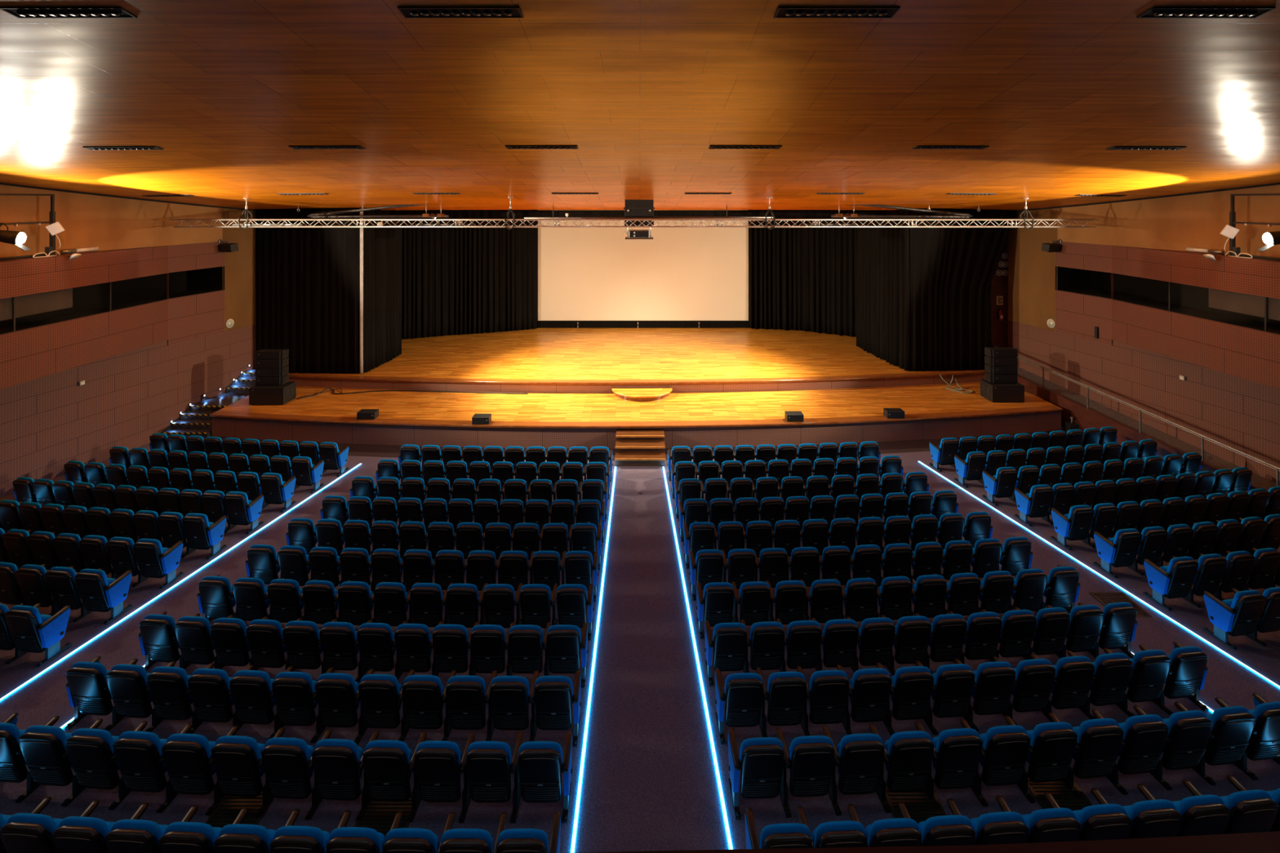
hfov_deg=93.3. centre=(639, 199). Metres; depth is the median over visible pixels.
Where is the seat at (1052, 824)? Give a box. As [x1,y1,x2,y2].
[995,795,1080,843]
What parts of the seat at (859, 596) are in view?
armrest, leg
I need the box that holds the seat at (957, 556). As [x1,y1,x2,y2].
[938,540,973,580]
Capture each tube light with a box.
[60,246,98,253]
[1186,247,1224,253]
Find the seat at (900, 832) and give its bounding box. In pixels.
[848,804,922,847]
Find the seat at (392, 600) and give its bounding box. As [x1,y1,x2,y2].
[373,582,418,626]
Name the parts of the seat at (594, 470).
armrest, panel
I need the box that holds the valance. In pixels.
[388,210,909,218]
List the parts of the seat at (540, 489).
armrest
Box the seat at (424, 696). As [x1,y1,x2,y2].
[401,670,456,741]
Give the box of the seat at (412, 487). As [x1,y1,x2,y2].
[401,477,428,506]
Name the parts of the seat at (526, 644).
leg, armrest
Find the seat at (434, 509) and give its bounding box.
[422,497,449,531]
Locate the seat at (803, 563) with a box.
[782,546,819,586]
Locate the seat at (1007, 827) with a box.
[946,798,1029,845]
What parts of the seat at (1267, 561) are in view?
armrest, leg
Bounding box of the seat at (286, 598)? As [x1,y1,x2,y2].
[266,578,316,622]
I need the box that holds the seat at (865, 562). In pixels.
[844,544,881,586]
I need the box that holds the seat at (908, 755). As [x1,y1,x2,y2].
[869,723,934,813]
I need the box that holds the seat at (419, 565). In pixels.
[403,549,438,589]
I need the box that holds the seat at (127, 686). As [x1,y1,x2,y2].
[105,661,175,732]
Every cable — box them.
[32,250,60,257]
[296,387,528,399]
[301,387,342,396]
[939,374,973,393]
[945,375,963,391]
[1224,250,1252,258]
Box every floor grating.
[885,786,946,823]
[1027,777,1093,810]
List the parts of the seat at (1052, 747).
armrest, leg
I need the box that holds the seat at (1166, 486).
[1137,474,1177,502]
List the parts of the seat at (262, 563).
panel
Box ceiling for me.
[0,0,1279,209]
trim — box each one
[986,287,989,346]
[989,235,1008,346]
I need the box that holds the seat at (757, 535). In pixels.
[741,520,772,557]
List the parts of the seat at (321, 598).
leg, armrest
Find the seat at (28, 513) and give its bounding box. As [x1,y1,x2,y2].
[17,502,65,535]
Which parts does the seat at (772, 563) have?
leg, armrest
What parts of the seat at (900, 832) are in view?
armrest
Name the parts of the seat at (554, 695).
leg, armrest, panel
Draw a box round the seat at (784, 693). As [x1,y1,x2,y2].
[756,666,806,737]
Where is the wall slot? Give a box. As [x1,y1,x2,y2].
[1094,326,1097,338]
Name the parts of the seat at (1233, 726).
armrest, leg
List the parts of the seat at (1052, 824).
armrest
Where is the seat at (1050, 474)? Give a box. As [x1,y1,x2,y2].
[1036,463,1062,488]
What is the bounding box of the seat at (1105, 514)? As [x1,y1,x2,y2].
[1081,502,1118,547]
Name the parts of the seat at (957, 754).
armrest, leg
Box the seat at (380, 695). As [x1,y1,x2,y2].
[358,669,414,742]
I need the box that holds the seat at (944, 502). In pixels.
[930,489,959,522]
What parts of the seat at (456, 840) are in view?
armrest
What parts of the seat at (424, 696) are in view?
leg, armrest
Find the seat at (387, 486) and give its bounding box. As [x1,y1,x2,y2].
[376,476,403,505]
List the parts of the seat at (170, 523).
leg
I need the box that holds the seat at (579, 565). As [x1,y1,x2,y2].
[564,551,598,601]
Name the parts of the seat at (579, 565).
leg, armrest, panel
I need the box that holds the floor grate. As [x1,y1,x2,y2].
[1089,591,1151,617]
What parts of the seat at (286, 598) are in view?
leg, armrest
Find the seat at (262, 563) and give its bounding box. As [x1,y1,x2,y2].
[244,544,282,584]
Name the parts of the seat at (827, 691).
armrest, leg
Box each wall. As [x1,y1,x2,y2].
[0,182,256,497]
[537,209,909,324]
[1008,182,1279,484]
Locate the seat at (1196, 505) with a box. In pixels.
[1163,494,1208,528]
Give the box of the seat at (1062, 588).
[1028,565,1080,613]
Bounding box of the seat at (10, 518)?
[0,499,44,533]
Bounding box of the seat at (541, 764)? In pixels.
[518,731,572,823]
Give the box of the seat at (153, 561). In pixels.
[133,538,183,589]
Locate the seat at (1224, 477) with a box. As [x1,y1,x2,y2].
[1192,469,1235,496]
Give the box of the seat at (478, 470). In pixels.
[469,461,493,488]
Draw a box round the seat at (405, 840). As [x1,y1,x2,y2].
[382,811,454,852]
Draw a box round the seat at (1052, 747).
[1004,715,1078,803]
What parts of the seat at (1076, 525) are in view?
panel, armrest, leg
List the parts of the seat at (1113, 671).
armrest, leg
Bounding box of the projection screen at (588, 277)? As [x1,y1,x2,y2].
[537,209,749,328]
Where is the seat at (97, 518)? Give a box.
[84,506,115,541]
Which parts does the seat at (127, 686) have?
leg, armrest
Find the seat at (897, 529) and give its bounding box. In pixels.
[880,515,911,554]
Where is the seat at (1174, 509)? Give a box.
[1142,497,1186,531]
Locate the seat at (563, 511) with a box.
[551,499,578,533]
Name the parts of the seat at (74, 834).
armrest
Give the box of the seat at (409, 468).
[400,459,426,493]
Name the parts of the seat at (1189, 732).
armrest, leg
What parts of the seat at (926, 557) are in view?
leg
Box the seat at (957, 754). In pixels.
[915,720,982,808]
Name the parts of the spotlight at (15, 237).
barn door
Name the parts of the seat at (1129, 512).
leg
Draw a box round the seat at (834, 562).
[813,546,850,585]
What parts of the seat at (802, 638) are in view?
armrest, leg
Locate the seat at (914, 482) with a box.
[901,471,928,499]
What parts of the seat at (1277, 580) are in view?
leg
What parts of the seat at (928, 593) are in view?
armrest, leg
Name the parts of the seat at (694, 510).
panel, leg, armrest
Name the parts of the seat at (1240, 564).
armrest, leg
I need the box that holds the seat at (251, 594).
[232,577,283,621]
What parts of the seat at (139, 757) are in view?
leg, armrest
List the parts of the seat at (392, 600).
leg, armrest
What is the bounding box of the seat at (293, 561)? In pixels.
[277,545,313,586]
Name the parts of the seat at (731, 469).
armrest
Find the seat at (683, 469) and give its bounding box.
[670,461,695,498]
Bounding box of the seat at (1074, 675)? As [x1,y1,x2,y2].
[1030,653,1095,722]
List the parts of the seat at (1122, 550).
panel, armrest, leg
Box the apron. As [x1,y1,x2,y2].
[209,382,1062,448]
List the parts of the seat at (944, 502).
panel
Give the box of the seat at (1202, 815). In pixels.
[1137,783,1231,836]
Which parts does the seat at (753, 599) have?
armrest, leg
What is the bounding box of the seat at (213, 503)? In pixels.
[200,490,236,533]
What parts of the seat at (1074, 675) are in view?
armrest, leg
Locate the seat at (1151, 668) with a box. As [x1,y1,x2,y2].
[1103,648,1171,717]
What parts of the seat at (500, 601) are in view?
leg, armrest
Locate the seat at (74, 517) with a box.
[62,505,109,539]
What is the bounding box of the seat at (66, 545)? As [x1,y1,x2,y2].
[52,533,105,572]
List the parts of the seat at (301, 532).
panel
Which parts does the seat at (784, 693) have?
armrest, leg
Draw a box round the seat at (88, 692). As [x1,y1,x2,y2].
[64,656,137,731]
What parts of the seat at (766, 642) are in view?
leg, armrest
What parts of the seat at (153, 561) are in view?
leg, armrest, panel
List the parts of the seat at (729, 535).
leg, armrest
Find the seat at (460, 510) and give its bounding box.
[448,498,475,533]
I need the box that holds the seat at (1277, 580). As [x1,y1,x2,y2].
[1252,547,1279,589]
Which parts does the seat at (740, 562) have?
leg, armrest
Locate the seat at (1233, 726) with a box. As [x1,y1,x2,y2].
[1174,701,1256,786]
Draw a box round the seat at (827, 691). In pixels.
[796,666,849,736]
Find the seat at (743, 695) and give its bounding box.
[715,668,763,744]
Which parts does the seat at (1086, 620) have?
armrest, leg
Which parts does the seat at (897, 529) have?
leg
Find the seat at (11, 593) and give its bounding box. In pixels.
[0,561,46,606]
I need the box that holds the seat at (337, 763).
[311,729,378,821]
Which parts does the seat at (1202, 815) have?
armrest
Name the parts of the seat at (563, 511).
armrest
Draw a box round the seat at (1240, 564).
[1199,551,1255,600]
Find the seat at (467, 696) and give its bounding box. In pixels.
[445,670,497,741]
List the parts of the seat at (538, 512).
armrest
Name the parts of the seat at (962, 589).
armrest, leg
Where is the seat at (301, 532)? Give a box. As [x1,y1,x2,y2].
[285,518,318,555]
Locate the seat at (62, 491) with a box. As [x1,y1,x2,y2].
[51,480,94,508]
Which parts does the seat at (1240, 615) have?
panel, armrest, leg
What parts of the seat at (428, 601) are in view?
leg, armrest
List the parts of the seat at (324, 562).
leg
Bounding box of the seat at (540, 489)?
[530,479,556,510]
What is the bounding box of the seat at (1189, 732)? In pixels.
[1133,705,1213,791]
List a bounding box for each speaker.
[217,239,238,252]
[255,349,288,359]
[255,357,288,368]
[255,365,288,376]
[255,374,288,385]
[984,346,1017,357]
[984,355,1017,365]
[984,364,1017,374]
[984,372,1017,382]
[1041,239,1062,252]
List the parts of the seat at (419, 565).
armrest, leg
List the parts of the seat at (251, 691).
leg, armrest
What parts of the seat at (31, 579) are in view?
leg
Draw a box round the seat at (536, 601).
[520,583,558,628]
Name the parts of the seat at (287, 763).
leg, armrest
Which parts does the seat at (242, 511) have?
leg, armrest, panel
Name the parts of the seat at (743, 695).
panel, leg, armrest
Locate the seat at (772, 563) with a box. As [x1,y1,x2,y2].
[752,547,787,587]
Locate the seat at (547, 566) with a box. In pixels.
[532,551,566,591]
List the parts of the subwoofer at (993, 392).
handle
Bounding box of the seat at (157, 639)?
[137,611,199,671]
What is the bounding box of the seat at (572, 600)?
[556,583,594,640]
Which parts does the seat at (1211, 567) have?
armrest, leg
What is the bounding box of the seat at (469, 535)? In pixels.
[456,522,486,559]
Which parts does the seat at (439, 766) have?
leg, armrest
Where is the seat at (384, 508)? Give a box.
[371,497,399,530]
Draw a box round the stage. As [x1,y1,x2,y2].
[286,324,986,392]
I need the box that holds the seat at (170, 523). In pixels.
[156,511,195,557]
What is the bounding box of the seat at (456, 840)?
[439,812,506,852]
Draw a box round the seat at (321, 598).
[302,580,351,624]
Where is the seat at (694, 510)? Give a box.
[678,498,706,542]
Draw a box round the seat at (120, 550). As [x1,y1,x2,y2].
[105,537,155,586]
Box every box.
[44,246,53,256]
[45,221,65,235]
[78,380,84,386]
[377,222,382,226]
[1063,417,1079,431]
[1179,375,1186,380]
[1219,224,1239,239]
[1232,247,1239,256]
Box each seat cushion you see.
[1,814,11,824]
[18,729,26,764]
[40,613,51,622]
[52,817,63,828]
[64,733,72,767]
[105,822,115,831]
[106,577,115,584]
[111,736,119,770]
[158,824,168,835]
[159,738,167,773]
[162,547,168,553]
[208,741,215,775]
[212,826,222,839]
[228,676,234,706]
[231,585,235,607]
[257,742,264,777]
[265,586,270,608]
[266,829,275,842]
[270,679,275,707]
[276,553,279,573]
[299,588,304,609]
[306,555,310,574]
[306,745,314,777]
[312,680,317,708]
[318,630,322,653]
[322,831,330,845]
[334,589,338,611]
[337,555,341,574]
[355,631,359,654]
[355,681,359,709]
[357,746,363,778]
[368,556,372,575]
[370,591,373,611]
[377,832,385,850]
[392,632,395,655]
[398,683,401,710]
[408,747,413,779]
[434,834,439,850]
[812,827,817,844]
[836,742,839,773]
[848,678,852,704]
[857,627,860,649]
[864,824,871,842]
[877,586,880,606]
[880,552,884,570]
[884,739,889,772]
[890,675,894,702]
[893,625,896,648]
[911,551,914,569]
[911,584,915,604]
[917,821,924,835]
[931,673,935,700]
[931,736,937,768]
[941,549,944,568]
[945,582,949,604]
[969,817,977,830]
[970,547,973,567]
[971,670,976,698]
[978,580,982,601]
[979,733,986,766]
[999,546,1003,564]
[1011,577,1016,599]
[1011,667,1016,696]
[1021,813,1030,826]
[1026,729,1033,763]
[1043,575,1048,597]
[1071,809,1081,820]
[1072,726,1079,759]
[1107,537,1114,542]
[1117,722,1124,756]
[1122,805,1131,816]
[1160,565,1168,572]
[1162,718,1168,752]
[1171,800,1180,810]
[1205,714,1212,748]
[1219,795,1228,805]
[1221,599,1232,607]
[1248,709,1254,715]
[1266,790,1275,799]
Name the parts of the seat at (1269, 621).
armrest, leg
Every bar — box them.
[231,223,303,226]
[415,223,472,226]
[802,223,856,226]
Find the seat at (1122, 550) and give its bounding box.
[1093,528,1142,577]
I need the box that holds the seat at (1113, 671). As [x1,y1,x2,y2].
[1066,650,1133,719]
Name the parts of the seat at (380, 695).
leg, armrest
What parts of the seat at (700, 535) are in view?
panel, armrest, leg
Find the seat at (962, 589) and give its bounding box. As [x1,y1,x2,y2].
[933,573,981,616]
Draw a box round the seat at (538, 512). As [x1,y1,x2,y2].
[525,499,552,533]
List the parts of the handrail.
post, post, post, post, post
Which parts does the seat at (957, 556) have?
leg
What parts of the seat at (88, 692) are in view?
leg, panel, armrest, leg, armrest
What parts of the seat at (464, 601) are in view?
leg, armrest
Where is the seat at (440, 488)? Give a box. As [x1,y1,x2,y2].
[426,478,453,508]
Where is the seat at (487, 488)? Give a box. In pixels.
[478,479,505,511]
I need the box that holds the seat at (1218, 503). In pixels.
[1184,493,1230,525]
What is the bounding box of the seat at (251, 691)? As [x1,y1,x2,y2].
[229,666,293,740]
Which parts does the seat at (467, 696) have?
leg, armrest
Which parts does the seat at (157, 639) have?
panel, leg, armrest, leg, armrest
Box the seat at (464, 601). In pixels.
[446,582,488,627]
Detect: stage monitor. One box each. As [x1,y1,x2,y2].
[356,408,378,419]
[471,413,491,424]
[784,411,804,422]
[883,408,904,418]
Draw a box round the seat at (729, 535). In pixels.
[712,521,743,558]
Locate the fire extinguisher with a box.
[998,308,1003,320]
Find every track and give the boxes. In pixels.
[306,204,448,217]
[524,205,773,218]
[831,204,973,217]
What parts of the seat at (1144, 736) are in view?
armrest, leg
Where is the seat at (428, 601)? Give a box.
[409,582,453,626]
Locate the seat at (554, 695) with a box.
[533,670,581,746]
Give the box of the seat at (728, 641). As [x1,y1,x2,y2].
[704,620,746,685]
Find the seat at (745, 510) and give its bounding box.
[732,497,758,532]
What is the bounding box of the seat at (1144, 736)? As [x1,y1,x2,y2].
[1091,709,1168,795]
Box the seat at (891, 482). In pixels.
[876,472,903,500]
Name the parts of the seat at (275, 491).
leg, armrest, panel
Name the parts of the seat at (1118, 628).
armrest, leg, armrest, leg, panel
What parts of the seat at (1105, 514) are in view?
leg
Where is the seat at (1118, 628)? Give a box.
[1078,600,1137,658]
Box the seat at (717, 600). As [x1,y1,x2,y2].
[696,582,733,639]
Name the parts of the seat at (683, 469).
panel, armrest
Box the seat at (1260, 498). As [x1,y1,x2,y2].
[1225,488,1271,523]
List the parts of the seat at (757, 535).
leg, armrest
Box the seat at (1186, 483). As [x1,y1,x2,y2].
[1155,472,1197,500]
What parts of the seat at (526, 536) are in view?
armrest, leg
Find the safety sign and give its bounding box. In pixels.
[996,296,1002,305]
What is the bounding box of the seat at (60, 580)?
[44,566,102,622]
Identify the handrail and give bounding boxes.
[990,343,1279,486]
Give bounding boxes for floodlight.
[59,252,81,260]
[1203,253,1224,260]
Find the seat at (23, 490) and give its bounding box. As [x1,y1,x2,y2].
[12,476,56,505]
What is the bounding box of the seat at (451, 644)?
[432,622,479,675]
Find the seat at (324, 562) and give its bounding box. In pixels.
[308,546,344,586]
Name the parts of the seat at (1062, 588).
armrest, leg, leg, panel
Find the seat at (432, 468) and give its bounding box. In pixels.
[422,460,447,487]
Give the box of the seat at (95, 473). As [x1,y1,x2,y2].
[84,462,108,486]
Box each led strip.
[0,463,361,702]
[59,664,145,728]
[570,466,616,852]
[662,466,733,849]
[918,461,1279,688]
[1130,651,1213,713]
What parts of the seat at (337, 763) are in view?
leg, armrest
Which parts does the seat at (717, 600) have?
panel, armrest, leg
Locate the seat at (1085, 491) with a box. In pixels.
[1068,481,1096,513]
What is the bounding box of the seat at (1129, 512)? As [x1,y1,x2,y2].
[1106,501,1141,538]
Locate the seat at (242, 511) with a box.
[223,491,263,533]
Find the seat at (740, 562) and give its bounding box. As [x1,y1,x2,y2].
[720,548,755,589]
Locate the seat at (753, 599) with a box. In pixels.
[731,581,770,626]
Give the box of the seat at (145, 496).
[134,486,161,515]
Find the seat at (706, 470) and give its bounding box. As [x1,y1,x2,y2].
[694,461,718,490]
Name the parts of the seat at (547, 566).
leg, armrest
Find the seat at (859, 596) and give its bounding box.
[833,577,877,622]
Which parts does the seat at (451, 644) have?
leg, armrest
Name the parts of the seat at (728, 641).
panel, leg, armrest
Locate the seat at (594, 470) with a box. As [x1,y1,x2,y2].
[586,462,610,498]
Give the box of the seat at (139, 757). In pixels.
[112,723,192,813]
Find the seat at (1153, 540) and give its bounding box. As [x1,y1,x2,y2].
[1120,526,1168,575]
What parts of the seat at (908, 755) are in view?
armrest, leg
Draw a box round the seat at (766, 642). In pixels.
[741,619,784,672]
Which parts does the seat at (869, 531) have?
leg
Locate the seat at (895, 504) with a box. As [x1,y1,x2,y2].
[881,492,909,524]
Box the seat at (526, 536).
[513,523,544,559]
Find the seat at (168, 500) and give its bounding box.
[155,488,184,517]
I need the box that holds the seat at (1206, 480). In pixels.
[1174,471,1216,498]
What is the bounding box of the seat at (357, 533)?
[342,520,373,555]
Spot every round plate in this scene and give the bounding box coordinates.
[995,270,1001,275]
[998,261,1004,266]
[1001,253,1008,258]
[1001,261,1008,267]
[1001,270,1008,275]
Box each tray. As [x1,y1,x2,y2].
[625,236,653,239]
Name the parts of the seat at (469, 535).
armrest, leg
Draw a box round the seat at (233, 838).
[213,808,299,852]
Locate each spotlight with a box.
[0,222,31,250]
[1257,231,1279,251]
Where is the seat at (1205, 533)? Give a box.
[1168,521,1218,559]
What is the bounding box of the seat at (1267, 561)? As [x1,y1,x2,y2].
[1226,547,1279,591]
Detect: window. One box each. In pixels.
[0,266,224,334]
[1055,266,1279,334]
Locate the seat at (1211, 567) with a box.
[1172,553,1227,607]
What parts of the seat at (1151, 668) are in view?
armrest, leg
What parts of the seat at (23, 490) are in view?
panel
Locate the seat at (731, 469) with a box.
[718,460,742,488]
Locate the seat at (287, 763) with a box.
[261,728,331,820]
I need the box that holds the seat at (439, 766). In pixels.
[414,731,475,822]
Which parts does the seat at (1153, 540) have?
leg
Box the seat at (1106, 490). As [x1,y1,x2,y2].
[1091,480,1117,509]
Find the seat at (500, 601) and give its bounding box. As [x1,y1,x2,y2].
[483,583,523,628]
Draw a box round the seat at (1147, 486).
[1133,476,1158,505]
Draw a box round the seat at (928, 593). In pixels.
[900,574,946,617]
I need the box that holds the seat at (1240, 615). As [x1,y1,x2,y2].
[1202,590,1266,649]
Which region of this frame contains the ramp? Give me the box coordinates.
[1017,366,1279,493]
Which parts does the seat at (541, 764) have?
leg, armrest, panel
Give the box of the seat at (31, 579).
[15,564,74,616]
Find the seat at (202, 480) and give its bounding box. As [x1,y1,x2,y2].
[191,469,216,493]
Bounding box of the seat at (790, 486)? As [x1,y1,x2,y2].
[777,476,804,507]
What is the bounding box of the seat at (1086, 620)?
[1046,604,1104,658]
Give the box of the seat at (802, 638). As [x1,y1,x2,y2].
[776,618,822,671]
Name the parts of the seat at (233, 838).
armrest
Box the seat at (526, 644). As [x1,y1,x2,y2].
[508,622,551,675]
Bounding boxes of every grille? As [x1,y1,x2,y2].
[219,244,231,251]
[280,349,288,359]
[280,357,288,367]
[280,365,288,376]
[280,374,288,385]
[984,346,992,356]
[984,355,992,365]
[984,364,992,373]
[984,372,992,382]
[1048,244,1060,251]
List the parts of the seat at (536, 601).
leg, armrest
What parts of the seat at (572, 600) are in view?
leg, armrest, panel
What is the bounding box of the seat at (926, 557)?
[907,542,942,584]
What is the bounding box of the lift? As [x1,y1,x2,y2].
[623,200,654,239]
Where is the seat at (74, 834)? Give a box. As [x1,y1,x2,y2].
[51,802,148,852]
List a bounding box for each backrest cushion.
[0,499,19,507]
[0,528,4,535]
[0,561,17,573]
[0,604,8,613]
[0,722,25,761]
[0,813,5,829]
[6,528,29,539]
[6,813,57,834]
[9,604,42,624]
[16,476,34,484]
[20,564,46,578]
[21,502,41,509]
[24,725,71,764]
[31,531,54,541]
[35,479,53,485]
[43,503,64,511]
[49,566,79,595]
[55,480,74,487]
[57,533,80,543]
[58,816,109,837]
[66,505,87,514]
[67,460,87,479]
[71,662,111,696]
[71,728,117,767]
[75,481,94,488]
[79,568,108,586]
[83,534,110,559]
[87,462,107,482]
[88,506,110,515]
[95,483,115,491]
[107,463,128,484]
[110,537,137,562]
[110,664,150,698]
[111,819,162,844]
[112,508,134,518]
[116,484,136,492]
[118,731,164,770]
[128,465,149,484]
[136,510,158,520]
[136,538,163,554]
[137,486,158,494]
[142,614,177,644]
[150,466,171,487]
[150,666,191,700]
[159,488,179,496]
[160,511,185,534]
[164,822,216,852]
[165,733,212,772]
[171,467,192,488]
[177,616,213,647]
[181,488,202,497]
[185,513,209,527]
[191,668,231,702]
[193,469,214,488]
[201,576,232,604]
[203,490,226,512]
[213,617,248,648]
[214,735,260,773]
[216,470,237,491]
[218,824,271,852]
[226,491,248,505]
[232,670,272,704]
[235,577,266,604]
[239,471,260,493]
[248,544,277,569]
[248,619,284,650]
[262,472,283,484]
[264,737,310,772]
[270,578,301,605]
[273,826,326,852]
[275,671,314,704]
[279,545,307,569]
[284,620,319,650]
[289,518,315,539]
[304,580,336,604]
[310,546,338,571]
[314,738,359,772]
[316,519,342,540]
[317,673,356,705]
[321,622,356,649]
[324,495,347,514]
[328,826,382,852]
[339,581,371,604]
[341,547,369,571]
[344,520,370,538]
[348,496,372,515]
[353,475,375,492]
[358,622,393,650]
[360,674,399,703]
[364,740,409,773]
[372,520,398,539]
[373,497,396,515]
[373,548,400,570]
[375,582,406,608]
[377,476,399,495]
[384,827,437,852]
[395,623,431,643]
[398,497,422,517]
[400,521,426,541]
[401,459,422,475]
[403,477,425,493]
[403,675,442,704]
[404,549,432,571]
[411,582,442,606]
[416,741,460,764]
[423,497,447,516]
[424,460,444,471]
[427,478,449,489]
[428,521,453,537]
[433,624,467,650]
[435,550,464,570]
[440,828,493,852]
[447,460,467,475]
[447,583,478,607]
[447,675,485,697]
[448,498,472,516]
[453,478,475,490]
[457,522,482,541]
[466,741,511,767]
[468,550,496,571]
[470,461,490,476]
[471,624,505,649]
[474,498,497,512]
[479,479,501,495]
[484,583,515,599]
[485,522,511,542]
[490,675,529,698]
[493,461,513,472]
[497,828,549,852]
[500,499,524,511]
[500,551,528,567]
[504,479,526,490]
[508,624,543,642]
[514,523,539,537]
[515,462,537,472]
[518,741,562,766]
[520,584,551,606]
[525,499,549,516]
[530,479,552,491]
[532,551,560,565]
[534,675,573,697]
[539,462,559,471]
[542,523,568,534]
[546,625,581,643]
[551,499,575,511]
[555,479,577,487]
[556,584,587,600]
[563,462,583,473]
[564,551,592,570]
[571,523,597,536]
[577,499,600,510]
[582,479,604,495]
[586,462,606,472]
[675,461,695,467]
[679,478,700,486]
[683,498,706,511]
[688,521,714,536]
[695,549,723,569]
[697,461,718,471]
[702,582,733,598]
[704,478,726,490]
[709,497,733,514]
[712,622,746,641]
[717,521,742,540]
[721,460,742,472]
[724,672,762,696]
[727,548,755,564]
[730,477,751,488]
[734,497,758,515]
[739,581,769,599]
[739,737,783,761]
[744,459,764,471]
[746,520,771,540]
[750,622,783,641]
[755,476,777,494]
[759,547,786,568]
[760,497,783,510]
[760,822,810,848]
[767,671,805,693]
[773,520,799,533]
[774,580,805,597]
[781,476,803,493]
[785,496,808,513]
[786,620,820,646]
[789,735,833,761]
[791,546,817,563]
[802,519,827,533]
[806,475,827,492]
[809,670,848,699]
[810,495,833,515]
[810,579,840,602]
[813,821,865,848]
[822,546,849,568]
[823,618,857,645]
[830,518,855,537]
[831,475,853,487]
[835,494,858,511]
[838,733,882,768]
[845,577,875,601]
[851,668,889,690]
[853,544,880,566]
[856,473,877,490]
[857,516,882,531]
[859,617,893,644]
[860,493,883,511]
[867,817,919,847]
[880,472,902,489]
[880,576,911,600]
[883,542,911,565]
[884,492,907,506]
[884,515,910,537]
[887,731,931,756]
[893,666,931,697]
[895,615,929,644]
[904,471,925,489]
[908,491,931,512]
[911,514,937,536]
[913,542,941,564]
[914,574,944,600]
[921,815,972,844]
[930,613,964,641]
[932,489,955,510]
[933,663,972,696]
[935,728,979,763]
[937,513,963,533]
[943,540,971,564]
[947,573,977,597]
[964,511,989,532]
[965,612,999,643]
[973,538,999,564]
[973,661,1012,693]
[974,811,1024,841]
[981,570,1011,597]
[982,724,1026,763]
[995,466,1015,479]
[1000,609,1033,640]
[1001,536,1029,559]
[1013,568,1044,594]
[1013,658,1052,693]
[1017,465,1037,484]
[1026,808,1075,836]
[1029,484,1050,497]
[1029,721,1073,760]
[1034,607,1067,637]
[1046,566,1075,594]
[1050,483,1072,502]
[1053,656,1091,690]
[1060,462,1080,480]
[1066,604,1100,635]
[1067,504,1091,519]
[1074,481,1093,489]
[1075,718,1119,757]
[1077,804,1126,827]
[1090,502,1115,526]
[1091,653,1128,687]
[1095,480,1114,488]
[1099,602,1133,633]
[1101,459,1120,479]
[1113,528,1138,544]
[1114,501,1137,524]
[1115,478,1134,485]
[1119,714,1163,753]
[1128,649,1166,684]
[1128,799,1175,820]
[1136,476,1155,484]
[1137,526,1164,551]
[1140,498,1160,509]
[1155,474,1174,482]
[1162,497,1182,506]
[1163,710,1207,749]
[1164,524,1189,549]
[1165,646,1202,680]
[1166,556,1194,573]
[1176,472,1193,479]
[1177,795,1224,815]
[1184,494,1204,504]
[1189,521,1214,545]
[1193,553,1222,582]
[1195,471,1212,477]
[1206,493,1225,500]
[1206,706,1249,745]
[1213,469,1230,476]
[1217,519,1238,531]
[1222,551,1249,578]
[1225,789,1271,809]
[1227,490,1245,499]
[1231,466,1248,473]
[1231,590,1261,608]
[1240,516,1262,527]
[1248,488,1266,496]
[1249,547,1277,574]
[1252,701,1279,721]
[1262,586,1279,598]
[1264,514,1279,524]
[1268,486,1279,494]
[1271,787,1279,804]
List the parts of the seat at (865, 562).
leg, armrest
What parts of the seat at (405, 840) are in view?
armrest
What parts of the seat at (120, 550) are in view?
leg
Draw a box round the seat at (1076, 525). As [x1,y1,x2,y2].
[1050,504,1094,550]
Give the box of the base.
[209,791,262,826]
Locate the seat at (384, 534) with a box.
[370,520,403,559]
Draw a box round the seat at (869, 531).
[850,516,884,555]
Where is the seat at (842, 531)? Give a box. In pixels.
[826,518,856,553]
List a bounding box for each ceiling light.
[0,6,137,17]
[82,146,163,150]
[142,194,194,196]
[277,192,328,195]
[288,145,365,149]
[397,6,523,17]
[412,192,461,194]
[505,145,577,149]
[551,192,598,194]
[684,192,731,194]
[708,145,782,149]
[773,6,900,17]
[816,192,864,194]
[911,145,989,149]
[946,192,996,195]
[1074,194,1126,196]
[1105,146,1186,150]
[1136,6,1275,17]
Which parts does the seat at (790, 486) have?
armrest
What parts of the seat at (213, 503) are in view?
leg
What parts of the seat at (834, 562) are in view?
leg, armrest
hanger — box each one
[238,198,252,229]
[504,196,515,229]
[764,196,775,229]
[1019,198,1034,229]
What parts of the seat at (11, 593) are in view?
leg, armrest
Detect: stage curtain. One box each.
[255,207,360,373]
[363,207,401,373]
[400,209,537,339]
[748,209,857,337]
[856,208,910,370]
[909,208,1016,371]
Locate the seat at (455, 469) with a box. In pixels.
[445,460,470,488]
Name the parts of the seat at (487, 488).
armrest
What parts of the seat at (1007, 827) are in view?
armrest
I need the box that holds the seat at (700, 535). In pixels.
[683,521,714,568]
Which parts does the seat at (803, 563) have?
armrest, leg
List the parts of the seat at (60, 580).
leg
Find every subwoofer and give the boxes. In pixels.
[248,381,296,404]
[980,379,1024,402]
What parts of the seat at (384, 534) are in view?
leg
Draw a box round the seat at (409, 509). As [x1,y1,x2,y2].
[396,497,427,532]
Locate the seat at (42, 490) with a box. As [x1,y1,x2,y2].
[31,479,75,506]
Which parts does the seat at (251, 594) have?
leg, armrest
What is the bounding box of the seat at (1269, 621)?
[1231,586,1279,646]
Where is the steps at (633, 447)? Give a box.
[614,430,665,466]
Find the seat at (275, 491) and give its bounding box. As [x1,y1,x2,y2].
[259,472,296,512]
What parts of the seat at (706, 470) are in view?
armrest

